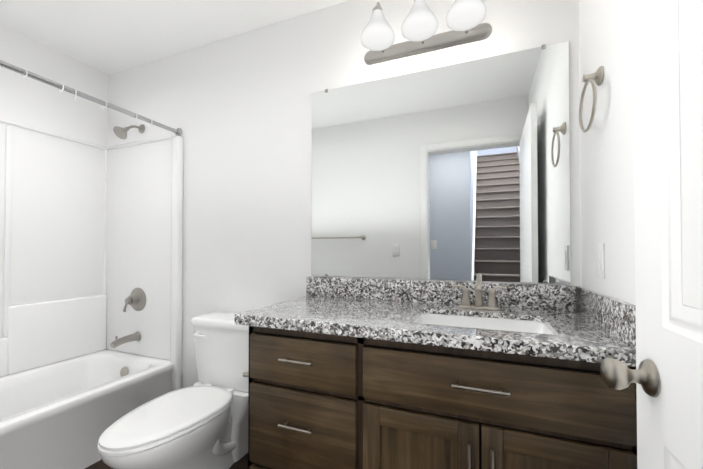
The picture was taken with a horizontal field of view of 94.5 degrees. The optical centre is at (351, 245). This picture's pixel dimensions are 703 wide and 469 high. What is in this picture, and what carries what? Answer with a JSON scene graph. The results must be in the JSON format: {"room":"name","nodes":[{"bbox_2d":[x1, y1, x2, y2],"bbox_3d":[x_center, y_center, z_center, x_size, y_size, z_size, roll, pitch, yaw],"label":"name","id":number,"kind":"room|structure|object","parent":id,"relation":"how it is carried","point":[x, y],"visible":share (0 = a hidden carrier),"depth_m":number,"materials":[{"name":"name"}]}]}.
{"room":"bathroom","nodes":[
{"label":"bathroom","id":0,"kind":"room"},
{"bbox_2d":[0,24,107,146],"bbox_3d":[-2.212,-0.088,1.692,0.120,2.440,1.680,0,-1,22],"label":"wall","id":1,"kind":"structure","parent":0,"point":[29,101],"depth_m":2.13,"materials":[{"name":"white paint"}]},
{"bbox_2d":[85,453,247,468],"bbox_3d":[-1.614,1.121,-1.633,3.690,0.060,7.620,0,-1,22],"label":"floor","id":2,"kind":"structure","parent":0,"point":[242,463],"depth_m":1.68,"materials":[{"name":"brown wood"}]},
{"bbox_2d":[0,118,182,468],"bbox_3d":[-1.767,0.190,1.575,0.789,1.882,1.557,0,-1,22],"label":"bathtub","id":3,"kind":"object","parent":2,"relation":"on","point":[91,236],"visible":0.9,"depth_m":2.13,"materials":[{"name":"white plastic"}]},
{"bbox_2d":[110,332,140,347],"bbox_3d":[-1.532,0.634,2.199,0.068,0.077,0.178,0,-1,22],"label":"tub spout","id":4,"kind":"object","parent":3,"relation":"attached to","point":[135,336],"visible":1,"depth_m":2.19,"materials":[{"name":"silver metal"}]},
{"bbox_2d":[123,288,145,311],"bbox_3d":[-1.514,0.374,2.246,0.164,0.164,0.084,0,-1,22],"label":"shower valve","id":5,"kind":"object","parent":3,"relation":"attached to","point":[136,299],"visible":1,"depth_m":2.25,"materials":[{"name":"silver metal"}]},
{"bbox_2d":[97,311,248,468],"bbox_3d":[-0.770,0.763,1.570,0.460,0.736,0.794,0,-1,22],"label":"toilet","id":6,"kind":"object","parent":2,"relation":"on","point":[202,423],"visible":0.96,"depth_m":1.53,"materials":[{"name":"white ceramic"}]},
{"bbox_2d":[234,320,636,468],"bbox_3d":[0.232,0.717,1.288,1.286,0.820,0.592,0,-1,22],"label":"bathroom vanity","id":7,"kind":"object","parent":2,"relation":"on","point":[356,373],"depth_m":1.02,"materials":[{"name":"brown wood"}]},
{"bbox_2d":[234,296,635,363],"bbox_3d":[0.241,0.285,1.297,1.272,0.041,0.579,0,-1,22],"label":"countertop","id":8,"kind":"structure","parent":7,"relation":"on","point":[570,334],"depth_m":1.12,"materials":[{"name":"grey stone"}]},
{"bbox_2d":[450,278,509,311],"bbox_3d":[0.524,0.198,1.340,0.222,0.134,0.154,0,-1,22],"label":"faucet","id":9,"kind":"object","parent":8,"relation":"on","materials":[{"name":"silver metal"}]},
{"bbox_2d":[418,312,549,331],"bbox_3d":[0.458,0.360,1.172,0.494,0.152,0.338,0,-1,22],"label":"sink","id":10,"kind":"object","parent":8,"relation":"in","point":[427,317],"depth_m":1.30,"materials":[{"name":"white ceramic"}]},
{"bbox_2d":[0,0,348,74],"bbox_3d":[-0.749,-1.352,0.561,3.690,0.060,2.960,0,-1,22],"label":"ceiling","id":11,"kind":"structure","parent":0,"point":[108,37],"depth_m":1.90,"materials":[{"name":"white paint"}]},
{"bbox_2d":[107,0,580,387],"bbox_3d":[-0.430,-0.085,1.948,3.240,2.440,0.120,0,-1,22],"label":"wall","id":12,"kind":"structure","parent":0,"point":[237,109],"depth_m":1.92,"materials":[{"name":"white paint"}]},
{"bbox_2d":[0,60,181,135],"bbox_3d":[-1.448,-0.766,1.458,0.060,0.070,1.558,0,-1,22],"label":"shower rod","id":13,"kind":"object","parent":12,"relation":"attached to","point":[62,87],"visible":0.98,"depth_m":1.64,"materials":[{"name":"silver metal"}]},
{"bbox_2d":[113,124,144,138],"bbox_3d":[-1.526,-0.794,2.230,0.092,0.147,0.185,0,-1,22],"label":"shower head","id":14,"kind":"object","parent":12,"relation":"attached to","point":[120,132],"visible":1,"depth_m":2.19},
{"bbox_2d":[360,0,491,64],"bbox_3d":[0.314,-1.057,1.489,0.610,0.237,0.198,0,-1,22],"label":"sconce","id":15,"kind":"object","parent":12,"relation":"attached to","point":[464,20],"visible":1,"depth_m":1.48,"materials":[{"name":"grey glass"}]},
{"bbox_2d":[311,41,570,283],"bbox_3d":[0.342,-0.347,1.572,1.210,1.016,0.007,0,-1,22],"label":"mirror","id":16,"kind":"object","parent":12,"relation":"attached to","point":[460,171],"visible":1,"depth_m":1.52,"materials":[{"name":"clear glass"}]},
{"bbox_2d":[306,276,577,311],"bbox_3d":[0.335,0.217,1.561,1.251,0.103,0.020,0,-1,22],"label":"backsplash","id":17,"kind":"structure","parent":12,"relation":"attached to","point":[434,292],"depth_m":1.54,"materials":[{"name":"grey stone"}]},
{"bbox_2d":[579,0,635,305],"bbox_3d":[0.684,-0.102,0.532,0.120,2.440,1.680,0,-1,22],"label":"wall","id":18,"kind":"structure","parent":0,"point":[606,153],"depth_m":1.04,"materials":[{"name":"white paint"}]},
{"bbox_2d":[579,66,603,132],"bbox_3d":[0.818,-0.499,1.106,0.052,0.213,0.170,0,-1,22],"label":"towel ring","id":19,"kind":"object","parent":18,"relation":"attached to","point":[597,77],"visible":1,"depth_m":1.09,"materials":[{"name":"silver metal"}]},
{"bbox_2d":[596,243,604,278],"bbox_3d":[0.844,0.050,1.107,0.010,0.118,0.072,0,-1,22],"label":"light switch","id":20,"kind":"object","parent":18,"relation":"attached to","point":[600,262],"visible":1,"depth_m":1.09,"materials":[{"name":"white plastic"}]},
{"bbox_2d":[574,285,635,347],"bbox_3d":[0.823,0.211,1.068,0.020,0.103,0.574,0,-1,22],"label":"backsplash","id":21,"kind":"structure","parent":18,"relation":"attached to","point":[615,315],"depth_m":0.99,"materials":[{"name":"grey stone"}]},
{"bbox_2d":[600,0,702,468],"bbox_3d":[0.432,0.089,0.287,0.142,2.028,0.821,0,-1,21],"label":"door","id":22,"kind":"structure","parent":18,"relation":"in","point":[666,375],"depth_m":0.56,"materials":[{"name":"white paint"}]}
]}

